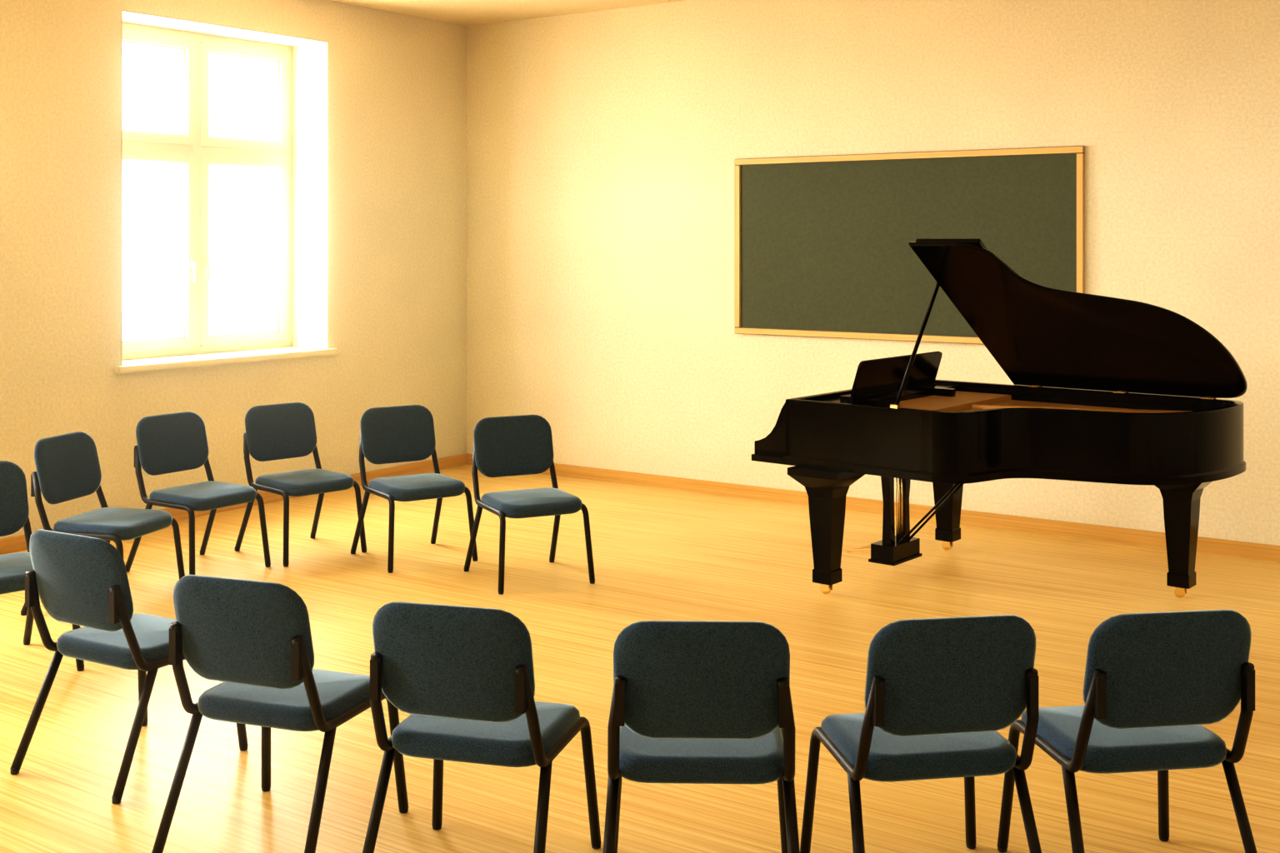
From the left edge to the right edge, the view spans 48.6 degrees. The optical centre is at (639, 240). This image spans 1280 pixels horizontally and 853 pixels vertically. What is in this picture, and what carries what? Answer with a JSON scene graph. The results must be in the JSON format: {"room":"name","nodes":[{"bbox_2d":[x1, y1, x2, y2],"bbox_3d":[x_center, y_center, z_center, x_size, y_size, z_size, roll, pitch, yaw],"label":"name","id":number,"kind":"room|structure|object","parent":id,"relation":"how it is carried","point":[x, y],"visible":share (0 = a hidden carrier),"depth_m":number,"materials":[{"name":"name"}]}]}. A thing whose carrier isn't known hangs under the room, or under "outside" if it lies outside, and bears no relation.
{"room":"music classroom","nodes":[
{"label":"music classroom","id":0,"kind":"room"},
{"bbox_2d":[122,42,275,340],"bbox_3d":[-3.202,-0.330,10.041,0.001,2.280,1.750,0,0,35],"label":"window pane","id":1,"kind":"object","parent":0,"point":[242,91],"depth_m":10.21,"materials":[{"name":"glass"}]},
{"bbox_2d":[0,0,466,539],"bbox_3d":[-5.065,0.035,6.957,0.500,3.630,12.000,0,0,35],"label":"wall","id":2,"kind":"structure","parent":0,"point":[397,87],"depth_m":10.12,"materials":[{"name":"paint"}]},
{"bbox_2d":[122,21,292,359],"bbox_3d":[-3.124,-0.330,9.987,0.130,2.280,1.750,0,0,35],"label":"window","id":3,"kind":"structure","parent":2,"relation":"in","point":[193,149],"depth_m":10.00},
{"bbox_2d":[114,346,338,373],"bbox_3d":[-2.942,0.819,9.860,0.435,0.042,1.870,0,0,35],"label":"sill","id":4,"kind":"structure","parent":2,"relation":"attached to","point":[217,358],"depth_m":9.75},
{"bbox_2d":[0,453,467,554],"bbox_3d":[-4.855,1.805,6.800,0.024,0.090,11.980,0,0,35],"label":"baseboard","id":5,"kind":"structure","parent":2,"relation":"attached to","point":[16,543],"depth_m":10.69,"materials":[{"name":"brown wood"}]},
{"bbox_2d":[329,0,688,25],"bbox_3d":[-0.589,-1.855,3.848,11.400,0.150,13.000,0,0,35],"label":"ceiling","id":6,"kind":"structure","parent":0,"point":[466,12],"depth_m":10.79,"materials":[{"name":"paint"}]},
{"bbox_2d":[0,465,1279,852],"bbox_3d":[-0.589,1.910,3.848,11.400,0.120,13.000,0,0,35],"label":"floor","id":7,"kind":"structure","parent":0,"point":[659,554],"depth_m":6.06,"materials":[{"name":"brown wood"}]},
{"bbox_2d":[0,460,84,671],"bbox_3d":[-2.792,1.421,6.113,0.592,0.857,0.556,0,0,45],"label":"chair","id":8,"kind":"object","parent":7,"relation":"on","point":[14,509],"visible":0.63,"depth_m":6.36,"materials":[{"name":"fabric"}]},
{"bbox_2d":[20,431,184,615],"bbox_3d":[-2.707,1.421,7.183,0.592,0.857,0.556,0,0,15],"label":"chair","id":9,"kind":"object","parent":7,"relation":"on","point":[67,466],"visible":0.8,"depth_m":7.16,"materials":[{"name":"fabric"}]},
{"bbox_2d":[10,529,248,804],"bbox_3d":[-1.807,1.421,5.037,0.556,0.857,0.592,0,0,30],"label":"chair","id":10,"kind":"object","parent":7,"relation":"on","point":[78,580],"visible":0.89,"depth_m":4.83,"materials":[{"name":"fabric"}]},
{"bbox_2d":[125,411,270,574],"bbox_3d":[-2.489,1.421,7.981,0.592,0.857,0.556,0,0,34],"label":"chair","id":11,"kind":"object","parent":7,"relation":"on","point":[172,442],"visible":0.94,"depth_m":8.00,"materials":[{"name":"fabric"}]},
{"bbox_2d":[151,575,408,852],"bbox_3d":[-1.107,1.421,4.415,0.556,0.857,0.592,0,0,20],"label":"chair","id":12,"kind":"object","parent":7,"relation":"on","point":[254,637],"visible":0.86,"depth_m":4.21,"materials":[{"name":"fabric"}]},
{"bbox_2d":[235,402,366,566],"bbox_3d":[-2.021,1.421,8.434,0.556,0.857,0.592,0,0,-45],"label":"chair","id":13,"kind":"object","parent":7,"relation":"on","point":[282,431],"visible":1,"depth_m":8.47,"materials":[{"name":"fabric"}]},
{"bbox_2d":[350,405,478,573],"bbox_3d":[-1.325,1.421,8.280,0.556,0.857,0.592,0,0,-33],"label":"chair","id":14,"kind":"object","parent":7,"relation":"on","point":[399,433],"visible":1,"depth_m":8.36,"materials":[{"name":"fabric"}]},
{"bbox_2d":[362,601,601,852],"bbox_3d":[-0.460,1.421,4.119,0.556,0.857,0.592,0,0,15],"label":"chair","id":15,"kind":"object","parent":7,"relation":"on","point":[464,676],"visible":1,"depth_m":3.91,"materials":[{"name":"fabric"}]},
{"bbox_2d":[463,415,594,594],"bbox_3d":[-0.616,1.421,7.791,0.556,0.857,0.592,0,0,-26],"label":"chair","id":16,"kind":"object","parent":7,"relation":"on","point":[509,446],"visible":1,"depth_m":7.90,"materials":[{"name":"fabric"}]},
{"bbox_2d":[602,620,799,852],"bbox_3d":[0.169,1.421,3.966,0.556,0.857,0.592,0,0,2],"label":"chair","id":17,"kind":"object","parent":7,"relation":"on","point":[693,702],"visible":1,"depth_m":3.73,"materials":[{"name":"fabric"}]},
{"bbox_2d":[800,615,1041,852],"bbox_3d":[0.796,1.421,4.001,0.556,0.857,0.592,0,0,-9],"label":"chair","id":18,"kind":"object","parent":7,"relation":"on","point":[939,692],"visible":1,"depth_m":3.78,"materials":[{"name":"fabric"}]},
{"bbox_2d":[751,239,1247,598],"bbox_3d":[1.916,0.919,7.531,2.169,1.860,1.660,0,0,39],"label":"piano","id":19,"kind":"object","parent":7,"relation":"on","point":[896,420],"visible":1,"depth_m":7.31,"materials":[{"name":"black wood"}]},
{"bbox_2d":[997,610,1257,852],"bbox_3d":[1.399,1.421,4.058,0.556,0.857,0.592,0,0,-9],"label":"chair","id":20,"kind":"object","parent":7,"relation":"on","point":[1152,680],"visible":0.98,"depth_m":3.83,"materials":[{"name":"fabric"}]},
{"bbox_2d":[466,0,1279,545],"bbox_3d":[2.977,0.035,8.981,11.400,3.630,0.500,0,0,35],"label":"wall","id":21,"kind":"structure","parent":0,"point":[602,147],"depth_m":10.04,"materials":[{"name":"paint"}]},
{"bbox_2d":[466,453,1279,562],"bbox_3d":[2.828,1.805,8.765,10.400,0.090,0.024,0,0,35],"label":"baseboard","id":22,"kind":"structure","parent":21,"relation":"attached to","point":[1112,534],"depth_m":9.22,"materials":[{"name":"brown wood"}]},
{"bbox_2d":[734,145,1084,344],"bbox_3d":[1.725,0.040,9.526,2.520,1.260,0.031,0,0,35],"label":"chalkboard","id":23,"kind":"object","parent":21,"relation":"attached to","point":[822,248],"visible":0.79,"depth_m":9.58,"materials":[{"name":"stone"}]}
]}

